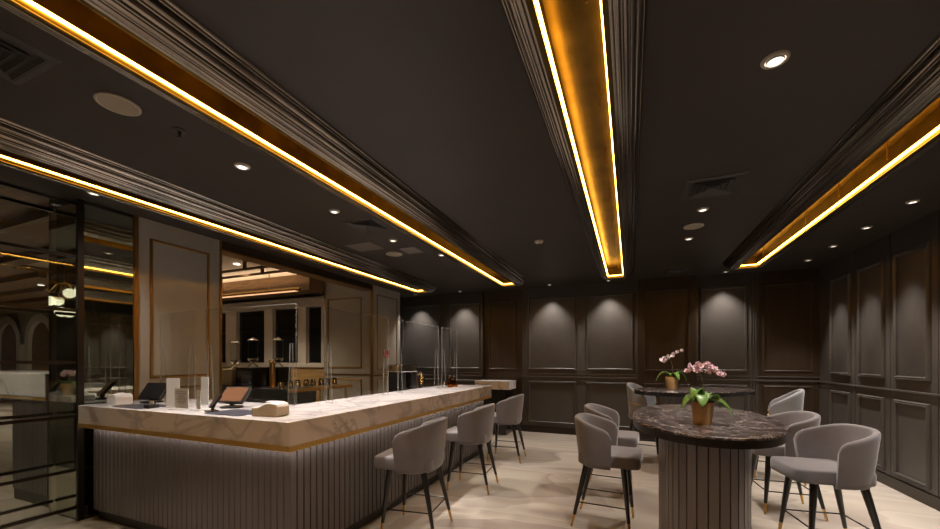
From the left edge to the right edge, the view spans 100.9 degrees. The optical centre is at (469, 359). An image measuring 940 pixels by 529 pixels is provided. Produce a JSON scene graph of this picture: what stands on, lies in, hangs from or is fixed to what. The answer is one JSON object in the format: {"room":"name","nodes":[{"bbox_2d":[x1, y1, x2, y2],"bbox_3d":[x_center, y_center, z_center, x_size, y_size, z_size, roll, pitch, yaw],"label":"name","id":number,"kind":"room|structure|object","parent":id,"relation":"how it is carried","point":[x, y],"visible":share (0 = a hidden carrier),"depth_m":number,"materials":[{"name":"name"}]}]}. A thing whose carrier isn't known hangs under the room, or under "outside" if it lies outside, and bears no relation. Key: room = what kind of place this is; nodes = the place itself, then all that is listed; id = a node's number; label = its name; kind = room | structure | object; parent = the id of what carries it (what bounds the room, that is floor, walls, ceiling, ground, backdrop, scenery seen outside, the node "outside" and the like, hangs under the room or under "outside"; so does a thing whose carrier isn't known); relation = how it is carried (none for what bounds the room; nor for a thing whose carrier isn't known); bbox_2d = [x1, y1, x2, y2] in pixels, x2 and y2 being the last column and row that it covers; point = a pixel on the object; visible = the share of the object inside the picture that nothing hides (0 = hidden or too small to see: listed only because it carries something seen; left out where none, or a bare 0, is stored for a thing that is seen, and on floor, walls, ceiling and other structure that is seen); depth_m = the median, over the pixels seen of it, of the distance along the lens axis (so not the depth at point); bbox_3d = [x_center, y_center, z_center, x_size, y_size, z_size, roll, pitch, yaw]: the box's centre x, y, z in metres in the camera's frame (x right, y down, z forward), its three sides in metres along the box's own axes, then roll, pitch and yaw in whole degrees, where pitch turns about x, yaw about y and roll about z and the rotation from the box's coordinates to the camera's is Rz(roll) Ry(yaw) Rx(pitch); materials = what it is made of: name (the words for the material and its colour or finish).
{"room":"lounge bar","nodes":[
{"label":"lounge bar","id":0,"kind":"room"},
{"bbox_2d":[0,185,48,313],"bbox_3d":[-12.692,-1.705,7.127,18.900,0.090,9.500,0,0,22],"label":"ceiling","id":1,"kind":"structure","parent":0,"point":[38,237],"depth_m":5.43,"materials":[{"name":"black paint"}]},
{"bbox_2d":[0,207,48,312],"bbox_3d":[-12.539,-1.610,7.561,18.850,0.100,7.620,0,0,22],"label":"beams","id":2,"kind":"structure","parent":1,"relation":"attached to","point":[37,218],"depth_m":6.17,"materials":[{"name":"brown wood"}]},
{"bbox_2d":[49,199,133,520],"bbox_3d":[-3.810,-0.125,3.921,0.546,3.250,0.456,0,0,22],"label":"column","id":3,"kind":"structure","parent":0,"point":[98,283],"depth_m":3.74,"materials":[{"name":"black"}]},
{"bbox_2d":[49,205,75,517],"bbox_3d":[-3.911,0.005,3.724,0.510,2.950,0.004,0,0,22],"label":"mirror","id":4,"kind":"object","parent":3,"relation":"attached to","point":[62,221],"depth_m":3.72,"materials":[{"name":"black mirror"}]},
{"bbox_2d":[84,204,133,516],"bbox_3d":[-3.559,0.005,3.834,0.004,2.950,0.395,0,0,22],"label":"mirror","id":5,"kind":"object","parent":3,"relation":"attached to","point":[108,233],"depth_m":3.80,"materials":[{"name":"black mirror"}]},
{"bbox_2d":[0,282,324,401],"bbox_3d":[-11.334,-0.125,11.835,18.020,3.250,0.420,0,0,22],"label":"wall","id":6,"kind":"structure","parent":0,"point":[24,336],"depth_m":9.30,"materials":[{"name":"beige paint"}]},
{"bbox_2d":[222,313,225,362],"bbox_3d":[-6.212,-0.540,9.593,0.700,1.280,0.040,0,0,22],"label":"window","id":7,"kind":"structure","parent":6,"relation":"in","point":[223,314],"depth_m":9.51,"materials":[{"name":"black glass"}]},
{"bbox_2d":[238,310,263,362],"bbox_3d":[-5.121,-0.540,9.143,0.920,1.280,0.040,0,0,22],"label":"window","id":8,"kind":"structure","parent":6,"relation":"in","point":[250,323],"depth_m":9.17,"materials":[{"name":"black glass"}]},
{"bbox_2d":[222,275,323,300],"bbox_3d":[-6.408,-1.585,9.354,7.020,0.330,0.410,0,0,22],"label":"trim","id":9,"kind":"structure","parent":6,"relation":"attached to","point":[308,285],"depth_m":8.28,"materials":[{"name":"brown wood"}]},
{"bbox_2d":[275,308,297,363],"bbox_3d":[-4.104,-0.540,8.723,0.760,1.280,0.040,0,0,22],"label":"window","id":10,"kind":"structure","parent":6,"relation":"in","point":[286,320],"depth_m":8.72,"materials":[{"name":"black glass"}]},
{"bbox_2d":[308,306,320,363],"bbox_3d":[-3.337,-0.540,8.407,0.420,1.280,0.040,0,0,22],"label":"window","id":11,"kind":"structure","parent":6,"relation":"in","point":[314,313],"depth_m":8.42,"materials":[{"name":"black glass"}]},
{"bbox_2d":[27,255,324,282],"bbox_3d":[-12.444,-1.800,7.857,19.000,0.100,11.440,0,0,22],"label":"ceiling","id":12,"kind":"structure","parent":0,"point":[227,262],"depth_m":7.50,"materials":[{"name":"beige paint"}]},
{"bbox_2d":[222,261,285,278],"bbox_3d":[-5.981,-1.653,7.793,7.000,0.195,0.410,0,0,22],"label":"ceiling pipes","id":13,"kind":"object","parent":12,"relation":"attached to","point":[245,268],"visible":0.12,"depth_m":6.92,"materials":[{"name":"black metal"}]},
{"bbox_2d":[222,280,300,298],"bbox_3d":[-5.219,-1.553,8.394,3.950,0.394,0.160,0,0,22],"label":"linear light","id":14,"kind":"object","parent":12,"relation":"hanging from","point":[292,289],"visible":0.66,"depth_m":8.00,"materials":[{"name":"gold metal"}]},
{"bbox_2d":[222,291,296,297],"bbox_3d":[-5.227,-1.358,8.375,3.910,0.004,0.090,0,0,22],"label":"diffuser","id":15,"kind":"object","parent":14,"relation":"attached to","point":[263,292],"depth_m":8.03,"materials":[{"name":"beige"}]},
{"bbox_2d":[133,215,221,400],"bbox_3d":[-3.405,-0.100,4.489,0.242,3.200,0.935,0,0,22],"label":"wall panel","id":16,"kind":"object","parent":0,"point":[178,272],"visible":0.55,"depth_m":4.41,"materials":[{"name":"beige paint"}]},
{"bbox_2d":[222,241,372,290],"bbox_3d":[-2.635,-1.542,6.360,0.238,0.315,3.110,0,0,22],"label":"wall","id":17,"kind":"structure","parent":0,"point":[228,249],"depth_m":5.87,"materials":[{"name":"brown paint"}]},
{"bbox_2d":[324,282,399,400],"bbox_3d":[-2.322,-0.100,8.439,1.252,3.200,1.008,0,0,22],"label":"wall pier","id":18,"kind":"object","parent":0,"point":[359,325],"visible":0.63,"depth_m":8.02,"materials":[{"name":"beige paint"}]},
{"bbox_2d":[381,350,389,357],"bbox_3d":[-1.752,-0.120,8.105,0.100,0.160,0.250,0,0,22],"label":"fire alarm","id":19,"kind":"object","parent":18,"relation":"attached to","point":[386,353],"visible":1,"depth_m":8.09,"materials":[{"name":"red plastic"}]},
{"bbox_2d":[0,0,939,296],"bbox_3d":[0.059,-1.625,2.701,8.050,0.250,11.440,0,0,22],"label":"ceiling","id":20,"kind":"structure","parent":0,"point":[438,93],"depth_m":2.42,"materials":[{"name":"paint"}]},
{"bbox_2d":[0,29,61,85],"bbox_3d":[-2.339,-1.492,1.830,0.440,0.016,0.440,0,0,22],"label":"ceiling vent","id":21,"kind":"object","parent":20,"relation":"in","point":[20,62],"visible":1,"depth_m":1.93,"materials":[{"name":"grey metal"}]},
{"bbox_2d":[93,91,141,115],"bbox_3d":[-2.059,-1.494,2.272,0.210,0.012,0.210,0,0,22],"label":"ceiling speaker","id":22,"kind":"object","parent":20,"relation":"attached to","point":[113,102],"visible":1,"depth_m":2.26,"materials":[{"name":"beige metal"}]},
{"bbox_2d":[97,95,138,114],"bbox_3d":[-2.059,-1.494,2.272,0.183,0.006,0.183,0,0,22],"label":"grille","id":23,"kind":"object","parent":22,"relation":"attached to","point":[118,104],"depth_m":2.26,"materials":[{"name":"beige"}]},
{"bbox_2d":[172,127,186,139],"bbox_3d":[-1.897,-1.474,2.535,0.080,0.053,0.080,0,0,22],"label":"sprinkler","id":24,"kind":"object","parent":20,"relation":"attached to","point":[180,131],"visible":1,"depth_m":2.53,"materials":[{"name":"grey metal"}]},
{"bbox_2d":[0,116,437,293],"bbox_3d":[-2.747,-1.445,3.491,0.574,0.180,9.684,0,0,22],"label":"light","id":25,"kind":"object","parent":20,"relation":"attached to","point":[23,148],"visible":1,"depth_m":3.37,"materials":[{"name":"glowing warm white light strip"},{"name":"brass metal"}]},
{"bbox_2d":[233,162,250,169],"bbox_3d":[-1.760,-1.493,2.997,0.116,0.014,0.116,0,0,22],"label":"recessed light","id":26,"kind":"object","parent":20,"relation":"in","point":[242,166],"visible":1,"depth_m":2.98,"materials":[{"name":"beige"}]},
{"bbox_2d":[0,0,525,286],"bbox_3d":[-1.064,-1.445,2.797,0.574,0.180,9.684,0,0,22],"label":"light","id":27,"kind":"object","parent":20,"relation":"attached to","point":[158,45],"visible":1,"depth_m":2.12,"materials":[{"name":"glowing warm white light strip"},{"name":"brass metal"}]},
{"bbox_2d":[329,209,339,213],"bbox_3d":[-1.364,-1.493,3.905,0.104,0.014,0.104,0,0,22],"label":"recessed light","id":28,"kind":"object","parent":20,"relation":"in","point":[335,211],"visible":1,"depth_m":3.89,"materials":[{"name":"beige"}]},
{"bbox_2d":[344,242,383,251],"bbox_3d":[-1.396,-1.497,5.140,0.400,0.006,0.320,0,0,22],"label":"access hatch","id":29,"kind":"object","parent":20,"relation":"attached to","point":[366,246],"visible":1,"depth_m":5.11,"materials":[{"name":"grey paint"}]},
{"bbox_2d":[340,216,392,232],"bbox_3d":[-1.143,-1.492,4.311,0.400,0.016,0.400,0,0,22],"label":"ceiling vent","id":30,"kind":"object","parent":20,"relation":"in","point":[366,224],"visible":1,"depth_m":4.28,"materials":[{"name":"grey metal"}]},
{"bbox_2d":[386,252,401,256],"bbox_3d":[-1.071,-1.494,5.482,0.220,0.012,0.220,0,0,22],"label":"ceiling speaker","id":31,"kind":"object","parent":20,"relation":"attached to","point":[395,254],"visible":1,"depth_m":5.48,"materials":[{"name":"beige"}]},
{"bbox_2d":[387,253,400,255],"bbox_3d":[-1.071,-1.494,5.482,0.191,0.006,0.191,0,0,22],"label":"grille","id":32,"kind":"object","parent":31,"relation":"attached to","point":[389,254],"depth_m":5.48,"materials":[{"name":"beige metal"}]},
{"bbox_2d":[400,247,422,253],"bbox_3d":[-0.798,-1.497,5.305,0.240,0.006,0.260,0,0,22],"label":"access hatch","id":33,"kind":"object","parent":20,"relation":"attached to","point":[410,250],"visible":1,"depth_m":5.29,"materials":[{"name":"grey paint"}]},
{"bbox_2d":[535,240,542,243],"bbox_3d":[0.869,-1.480,4.888,0.110,0.040,0.110,0,0,22],"label":"smoke detector","id":34,"kind":"object","parent":20,"relation":"attached to","point":[536,241],"visible":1,"depth_m":4.85,"materials":[{"name":"beige plastic"}]},
{"bbox_2d":[498,0,646,278],"bbox_3d":[0.628,-1.445,2.099,0.574,0.180,9.684,0,0,22],"label":"light","id":35,"kind":"object","parent":20,"relation":"attached to","point":[582,61],"visible":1,"depth_m":2.14,"materials":[{"name":"brown metal"}]},
{"bbox_2d":[661,266,690,273],"bbox_3d":[3.430,-1.492,6.482,0.420,0.016,0.420,0,0,22],"label":"ceiling vent","id":36,"kind":"object","parent":20,"relation":"in","point":[677,269],"visible":1,"depth_m":6.45,"materials":[{"name":"grey metal"}]},
{"bbox_2d":[684,223,703,229],"bbox_3d":[2.505,-1.494,4.343,0.200,0.012,0.200,0,0,22],"label":"ceiling speaker","id":37,"kind":"object","parent":20,"relation":"attached to","point":[692,226],"visible":1,"depth_m":4.33,"materials":[{"name":"beige metal"}]},
{"bbox_2d":[685,224,702,228],"bbox_3d":[2.505,-1.494,4.343,0.174,0.006,0.174,0,0,22],"label":"grille","id":38,"kind":"object","parent":37,"relation":"attached to","point":[690,226],"depth_m":4.33,"materials":[{"name":"beige metal"}]},
{"bbox_2d":[697,207,708,211],"bbox_3d":[2.316,-1.493,3.858,0.104,0.014,0.104,0,0,22],"label":"recessed light","id":39,"kind":"object","parent":20,"relation":"in","point":[702,209],"visible":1,"depth_m":3.84,"materials":[{"name":"beige"}]},
{"bbox_2d":[681,171,749,200],"bbox_3d":[2.101,-1.492,3.363,0.440,0.016,0.440,0,0,22],"label":"ceiling vent","id":40,"kind":"object","parent":20,"relation":"in","point":[726,184],"visible":1,"depth_m":3.33,"materials":[{"name":"grey metal"}]},
{"bbox_2d":[760,50,790,69],"bbox_3d":[1.523,-1.493,1.936,0.122,0.014,0.122,0,0,22],"label":"recessed light","id":41,"kind":"object","parent":20,"relation":"in","point":[775,59],"visible":1,"depth_m":1.93,"materials":[{"name":"beige"}]},
{"bbox_2d":[722,33,939,269],"bbox_3d":[2.310,-1.445,1.405,0.574,0.180,9.684,0,0,22],"label":"light","id":42,"kind":"object","parent":20,"relation":"attached to","point":[903,124],"visible":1,"depth_m":2.77,"materials":[{"name":"brown metal"}]},
{"bbox_2d":[905,199,920,203],"bbox_3d":[4.184,-1.493,3.667,0.099,0.014,0.099,0,0,22],"label":"recessed light","id":43,"kind":"object","parent":20,"relation":"in","point":[915,200],"visible":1,"depth_m":3.65,"materials":[{"name":"beige"}]},
{"bbox_2d":[0,401,939,528],"bbox_3d":[-8.723,1.550,6.323,27.050,0.100,11.440,0,0,22],"label":"floor","id":44,"kind":"structure","parent":0,"point":[539,492],"depth_m":4.14,"materials":[{"name":"beige tile"}]},
{"bbox_2d":[0,370,48,507],"bbox_3d":[-5.521,0.820,4.764,2.960,1.360,0.640,0,0,22],"label":"countertop","id":45,"kind":"structure","parent":44,"relation":"on","point":[28,390],"depth_m":4.07,"materials":[{"name":"white stone"}]},
{"bbox_2d":[0,181,75,528],"bbox_3d":[-4.059,0.000,3.220,0.444,2.960,1.020,0,0,22],"label":"glass wall","id":46,"kind":"structure","parent":44,"relation":"on","point":[5,184],"depth_m":3.47,"materials":[{"name":"brown metal"}]},
{"bbox_2d":[78,385,490,528],"bbox_3d":[-1.618,0.957,4.925,2.593,1.087,4.048,0,0,22],"label":"countertop","id":47,"kind":"structure","parent":44,"relation":"on","point":[312,466],"depth_m":3.19,"materials":[{"name":"white stone"}]},
{"bbox_2d":[107,393,132,404],"bbox_3d":[-3.266,0.359,3.618,0.227,0.107,0.130,0,0,32],"label":"dispenser","id":48,"kind":"object","parent":47,"relation":"on","point":[117,398],"visible":0.99,"depth_m":3.56,"materials":[{"name":"white plastic"}]},
{"bbox_2d":[112,403,165,408],"bbox_3d":[-2.920,0.410,3.465,0.400,0.006,0.260,0,0,22],"label":"mat","id":49,"kind":"object","parent":47,"relation":"on","point":[134,406],"visible":0.76,"depth_m":3.42,"materials":[{"name":"grey rubber"}]},
{"bbox_2d":[137,383,165,402],"bbox_3d":[-3.109,0.320,3.795,0.240,0.186,0.187,0,0,4],"label":"screen","id":50,"kind":"object","parent":47,"relation":"on","point":[152,391],"visible":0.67,"depth_m":3.79,"materials":[{"name":"black plastic"}]},
{"bbox_2d":[144,400,158,408],"bbox_3d":[-2.735,0.381,3.335,0.060,0.065,0.090,0,0,12],"label":"card terminal","id":51,"kind":"object","parent":47,"relation":"on","point":[152,403],"visible":1,"depth_m":3.33,"materials":[{"name":"black"}]},
{"bbox_2d":[166,378,179,405],"bbox_3d":[-2.575,0.283,3.355,0.120,0.260,0.080,0,0,-3],"label":"sign holder","id":52,"kind":"object","parent":47,"relation":"on","point":[171,383],"visible":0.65,"depth_m":3.37,"materials":[{"name":"grey plastic"}]},
{"bbox_2d":[175,388,188,407],"bbox_3d":[-2.404,0.323,3.220,0.160,0.180,0.080,0,0,17],"label":"sign holder","id":53,"kind":"object","parent":47,"relation":"on","point":[181,395],"visible":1,"depth_m":3.23,"materials":[{"name":"beige paper"}]},
{"bbox_2d":[197,390,200,408],"bbox_3d":[-2.230,0.328,3.170,0.090,0.170,0.080,0,0,37],"label":"sign holder","id":54,"kind":"object","parent":47,"relation":"on","point":[198,391],"visible":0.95,"depth_m":3.17,"materials":[{"name":"grey plastic"}]},
{"bbox_2d":[201,377,208,403],"bbox_3d":[-2.447,0.283,3.562,0.130,0.260,0.080,0,0,27],"label":"sign holder","id":55,"kind":"object","parent":47,"relation":"on","point":[204,380],"visible":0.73,"depth_m":3.56,"materials":[{"name":"grey plastic"}]},
{"bbox_2d":[204,394,221,411],"bbox_3d":[-2.055,0.346,3.111,0.100,0.133,0.106,0,0,42],"label":"card reader","id":56,"kind":"object","parent":47,"relation":"on","point":[218,397],"visible":0.99,"depth_m":3.10,"materials":[{"name":"black plastic"}]},
{"bbox_2d":[204,409,251,415],"bbox_3d":[-1.821,0.410,3.033,0.380,0.006,0.260,0,0,22],"label":"mat","id":57,"kind":"object","parent":47,"relation":"on","point":[234,412],"visible":0.74,"depth_m":3.01,"materials":[{"name":"grey rubber"}]},
{"bbox_2d":[218,386,252,408],"bbox_3d":[-2.070,0.324,3.374,0.270,0.178,0.181,0,0,17],"label":"screen","id":58,"kind":"object","parent":47,"relation":"on","point":[232,395],"visible":0.97,"depth_m":3.37,"materials":[{"name":"black"}]},
{"bbox_2d":[252,401,288,416],"bbox_3d":[-1.481,0.359,2.883,0.227,0.107,0.130,0,0,12],"label":"dispenser","id":59,"kind":"object","parent":47,"relation":"on","point":[271,408],"visible":1,"depth_m":2.82,"materials":[{"name":"white plastic"}]},
{"bbox_2d":[388,364,416,391],"bbox_3d":[-0.978,0.364,5.628,0.260,0.600,0.360,0,0,30],"label":"coffee machine","id":60,"kind":"object","parent":47,"relation":"on","point":[401,376],"visible":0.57,"depth_m":5.50,"materials":[{"name":"black"}]},
{"bbox_2d":[416,371,423,388],"bbox_3d":[-0.780,0.419,6.109,0.124,0.490,0.124,0,0,22],"label":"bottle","id":61,"kind":"object","parent":47,"relation":"on","point":[420,376],"visible":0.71,"depth_m":6.06,"materials":[{"name":"gold"}]},
{"bbox_2d":[442,381,447,387],"bbox_3d":[-0.367,0.363,5.668,0.080,0.100,0.080,0,0,22],"label":"bottle","id":62,"kind":"object","parent":47,"relation":"on","point":[444,385],"visible":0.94,"depth_m":5.64,"materials":[{"name":"clear glass"}]},
{"bbox_2d":[448,375,452,387],"bbox_3d":[-0.298,0.323,5.834,0.080,0.180,0.080,0,0,22],"label":"bottle","id":63,"kind":"object","parent":47,"relation":"on","point":[450,381],"visible":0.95,"depth_m":5.80,"materials":[{"name":"orange glass"}]},
{"bbox_2d":[453,376,457,386],"bbox_3d":[-0.234,0.333,5.992,0.090,0.160,0.090,0,0,22],"label":"bottle","id":64,"kind":"object","parent":47,"relation":"on","point":[455,382],"visible":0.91,"depth_m":5.96,"materials":[{"name":"orange glass"}]},
{"bbox_2d":[222,383,351,404],"bbox_3d":[-3.302,0.970,6.813,1.900,1.060,1.420,0,0,22],"label":"countertop","id":65,"kind":"structure","parent":44,"relation":"on","point":[296,395],"depth_m":6.10,"materials":[{"name":"stone"}]},
{"bbox_2d":[222,369,237,385],"bbox_3d":[-4.045,0.297,6.663,0.340,0.285,0.344,0,0,22],"label":"appliance","id":66,"kind":"object","parent":65,"relation":"on","point":[228,375],"visible":0.44,"depth_m":6.48,"materials":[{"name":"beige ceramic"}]},
{"bbox_2d":[229,340,240,368],"bbox_3d":[-4.035,-0.097,6.661,0.168,0.496,0.168,0,0,-23],"label":"glass dispenser","id":67,"kind":"object","parent":66,"relation":"on","point":[234,362],"visible":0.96,"depth_m":6.61,"materials":[{"name":"glass"}]},
{"bbox_2d":[230,360,239,363],"bbox_3d":[-4.035,0.040,6.661,0.160,0.070,0.160,0,0,22],"label":"bowl","id":68,"kind":"object","parent":67,"relation":"on","point":[231,361],"depth_m":6.61,"materials":[{"name":"white ceramic"}]},
{"bbox_2d":[236,367,267,386],"bbox_3d":[-3.594,0.280,6.499,0.440,0.320,0.404,0,0,22],"label":"appliance","id":69,"kind":"object","parent":65,"relation":"on","point":[245,376],"visible":0.9,"depth_m":6.32,"materials":[{"name":"black metal"}]},
{"bbox_2d":[247,337,258,366],"bbox_3d":[-3.649,-0.132,6.524,0.168,0.496,0.168,0,0,-23],"label":"glass dispenser","id":70,"kind":"object","parent":69,"relation":"on","point":[252,360],"visible":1,"depth_m":6.47,"materials":[{"name":"silver metal"}]},
{"bbox_2d":[248,358,257,361],"bbox_3d":[-3.649,0.005,6.524,0.160,0.070,0.160,0,0,22],"label":"bowl","id":71,"kind":"object","parent":70,"relation":"on","point":[249,359],"depth_m":6.47,"materials":[{"name":"silver metal"}]},
{"bbox_2d":[268,360,276,387],"bbox_3d":[-3.138,0.219,6.162,0.118,0.442,0.118,0,0,-23],"label":"brass urn","id":72,"kind":"object","parent":65,"relation":"on","point":[272,364],"visible":1,"depth_m":6.13,"materials":[{"name":"gold metal"}]},
{"bbox_2d":[268,367,290,386],"bbox_3d":[-3.200,0.278,6.510,0.260,0.325,0.244,0,0,22],"label":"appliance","id":73,"kind":"object","parent":65,"relation":"on","point":[283,374],"visible":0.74,"depth_m":6.44,"materials":[{"name":"black metal"}]},
{"bbox_2d":[273,337,282,366],"bbox_3d":[-3.227,-0.137,6.523,0.168,0.496,0.168,0,0,-23],"label":"glass dispenser","id":74,"kind":"object","parent":73,"relation":"on","point":[278,360],"visible":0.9,"depth_m":6.47,"materials":[{"name":"silver metal"}]},
{"bbox_2d":[273,358,282,361],"bbox_3d":[-3.227,0.000,6.523,0.160,0.070,0.160,0,0,22],"label":"bowl","id":75,"kind":"object","parent":74,"relation":"on","point":[277,359],"depth_m":6.47,"materials":[{"name":"silver metal"}]},
{"bbox_2d":[277,381,283,388],"bbox_3d":[-2.919,0.380,5.985,0.104,0.118,0.104,0,0,22],"label":"cup","id":76,"kind":"object","parent":65,"relation":"on","point":[280,385],"visible":1,"depth_m":5.95,"materials":[{"name":"silver metal"}]},
{"bbox_2d":[287,380,293,387],"bbox_3d":[-2.837,0.380,6.130,0.104,0.118,0.104,0,0,22],"label":"cup","id":77,"kind":"object","parent":65,"relation":"on","point":[290,384],"visible":0.98,"depth_m":6.10,"materials":[{"name":"silver metal"}]},
{"bbox_2d":[294,380,300,386],"bbox_3d":[-2.793,0.380,6.290,0.104,0.118,0.104,0,0,22],"label":"cup","id":78,"kind":"object","parent":65,"relation":"on","point":[297,382],"visible":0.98,"depth_m":6.25,"materials":[{"name":"silver metal"}]},
{"bbox_2d":[303,379,309,386],"bbox_3d":[-2.712,0.380,6.435,0.104,0.118,0.104,0,0,22],"label":"cup","id":79,"kind":"object","parent":65,"relation":"on","point":[306,383],"visible":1,"depth_m":6.40,"materials":[{"name":"silver metal"}]},
{"bbox_2d":[310,379,315,385],"bbox_3d":[-2.667,0.380,6.595,0.104,0.118,0.104,0,0,22],"label":"cup","id":80,"kind":"object","parent":65,"relation":"on","point":[312,381],"visible":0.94,"depth_m":6.56,"materials":[{"name":"silver metal"}]},
{"bbox_2d":[318,378,323,384],"bbox_3d":[-2.586,0.380,6.740,0.104,0.118,0.104,0,0,22],"label":"cup","id":81,"kind":"object","parent":65,"relation":"on","point":[321,380],"visible":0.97,"depth_m":6.71,"materials":[{"name":"silver metal"}]},
{"bbox_2d":[324,378,329,384],"bbox_3d":[-2.542,0.380,6.900,0.104,0.118,0.104,0,0,22],"label":"cup","id":82,"kind":"object","parent":65,"relation":"on","point":[327,380],"visible":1,"depth_m":6.86,"materials":[{"name":"glass"}]},
{"bbox_2d":[375,417,452,528],"bbox_3d":[-0.503,1.009,3.482,0.585,0.988,0.606,0,0,15],"label":"bar stool","id":83,"kind":"object","parent":44,"relation":"on","point":[418,450],"visible":1,"depth_m":3.25,"materials":[{"name":"grey fabric"}]},
{"bbox_2d":[445,403,498,494],"bbox_3d":[0.004,1.009,4.605,0.585,0.988,0.606,0,0,17],"label":"bar stool","id":84,"kind":"object","parent":44,"relation":"on","point":[475,427],"visible":0.98,"depth_m":4.36,"materials":[{"name":"grey fabric"}]},
{"bbox_2d":[475,380,515,434],"bbox_3d":[0.530,0.963,8.013,0.730,1.075,0.500,0,0,22],"label":"countertop","id":85,"kind":"structure","parent":44,"relation":"on","point":[501,390],"depth_m":7.80,"materials":[{"name":"white stone"}]},
{"bbox_2d":[487,394,525,463],"bbox_3d":[0.531,1.009,5.924,0.585,0.988,0.606,0,0,18],"label":"bar stool","id":86,"kind":"object","parent":44,"relation":"on","point":[509,411],"visible":0.91,"depth_m":5.67,"materials":[{"name":"grey fabric"}]},
{"bbox_2d":[570,413,642,528],"bbox_3d":[1.270,1.009,3.585,0.585,0.988,0.606,0,0,26],"label":"bar stool","id":87,"kind":"object","parent":44,"relation":"on","point":[597,436],"visible":1,"depth_m":3.42,"materials":[{"name":"grey fabric"}]},
{"bbox_2d":[582,403,638,491],"bbox_3d":[1.612,1.009,4.440,0.585,0.988,0.606,0,0,26],"label":"bar stool","id":88,"kind":"object","parent":44,"relation":"on","point":[625,438],"visible":0.44,"depth_m":4.33,"materials":[{"name":"grey fabric"}]},
{"bbox_2d":[626,382,658,461],"bbox_3d":[2.750,0.931,6.022,0.585,1.142,0.606,0,0,37],"label":"bar stool","id":89,"kind":"object","parent":44,"relation":"on","point":[635,401],"visible":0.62,"depth_m":5.94,"materials":[{"name":"grey fabric"}]},
{"bbox_2d":[634,387,755,407],"bbox_3d":[3.122,0.955,5.419,1.680,1.090,1.000,0,0,-10],"label":"bar table","id":90,"kind":"object","parent":44,"relation":"on","point":[668,396],"visible":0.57,"depth_m":5.20,"materials":[{"name":"stone"}]},
{"bbox_2d":[656,349,686,388],"bbox_3d":[2.870,0.126,5.530,0.292,0.569,0.315,0,0,-33],"label":"potted orchid","id":91,"kind":"object","parent":90,"relation":"on","point":[671,381],"visible":1,"depth_m":5.49,"materials":[{"name":"gold ceramic"}]},
{"bbox_2d":[633,404,788,528],"bbox_3d":[1.674,0.955,2.814,0.910,1.090,1.660,0,0,25],"label":"bar table","id":92,"kind":"object","parent":44,"relation":"on","point":[705,471],"visible":0.87,"depth_m":2.34,"materials":[{"name":"stone"}]},
{"bbox_2d":[682,361,733,424],"bbox_3d":[1.515,0.208,2.462,0.225,0.404,0.258,0,0,-34],"label":"potted orchid","id":93,"kind":"object","parent":92,"relation":"on","point":[702,406],"visible":1,"depth_m":2.45,"materials":[{"name":"green plant"}]},
{"bbox_2d":[754,389,806,485],"bbox_3d":[3.920,0.931,4.987,0.585,1.142,0.606,0,0,37],"label":"bar stool","id":94,"kind":"object","parent":44,"relation":"on","point":[794,400],"visible":0.42,"depth_m":4.71,"materials":[{"name":"grey fabric"}]},
{"bbox_2d":[752,411,828,520],"bbox_3d":[3.134,1.009,3.920,0.585,0.988,0.606,0,0,18],"label":"bar stool","id":95,"kind":"object","parent":44,"relation":"on","point":[795,421],"visible":0.4,"depth_m":3.77,"materials":[{"name":"grey fabric"}]},
{"bbox_2d":[770,424,881,528],"bbox_3d":[2.817,1.009,3.087,0.585,0.988,0.606,0,0,14],"label":"bar stool","id":96,"kind":"object","parent":44,"relation":"on","point":[842,456],"visible":1,"depth_m":2.97,"materials":[{"name":"grey fabric"}]},
{"bbox_2d":[400,268,819,432],"bbox_3d":[1.475,0.000,8.102,9.150,3.000,0.374,0,0,22],"label":"wall","id":97,"kind":"structure","parent":0,"point":[565,349],"depth_m":7.45,"materials":[{"name":"brown wood"}]},
{"bbox_2d":[515,424,658,441],"bbox_3d":[1.760,1.430,7.875,8.450,0.140,0.178,0,0,22],"label":"baseboard","id":98,"kind":"structure","parent":97,"relation":"attached to","point":[528,428],"depth_m":7.91,"materials":[{"name":"black wood"}]},
{"bbox_2d":[818,209,939,497],"bbox_3d":[3.713,0.000,1.303,0.228,3.000,11.240,0,0,22],"label":"wall","id":99,"kind":"structure","parent":0,"point":[879,302],"depth_m":4.59,"materials":[{"name":"wood"}]},
{"bbox_2d":[875,470,939,510],"bbox_3d":[3.577,1.435,1.224,0.020,0.130,10.990,0,0,22],"label":"baseboard","id":100,"kind":"structure","parent":99,"relation":"attached to","point":[924,497],"depth_m":4.24,"materials":[{"name":"black wood"}]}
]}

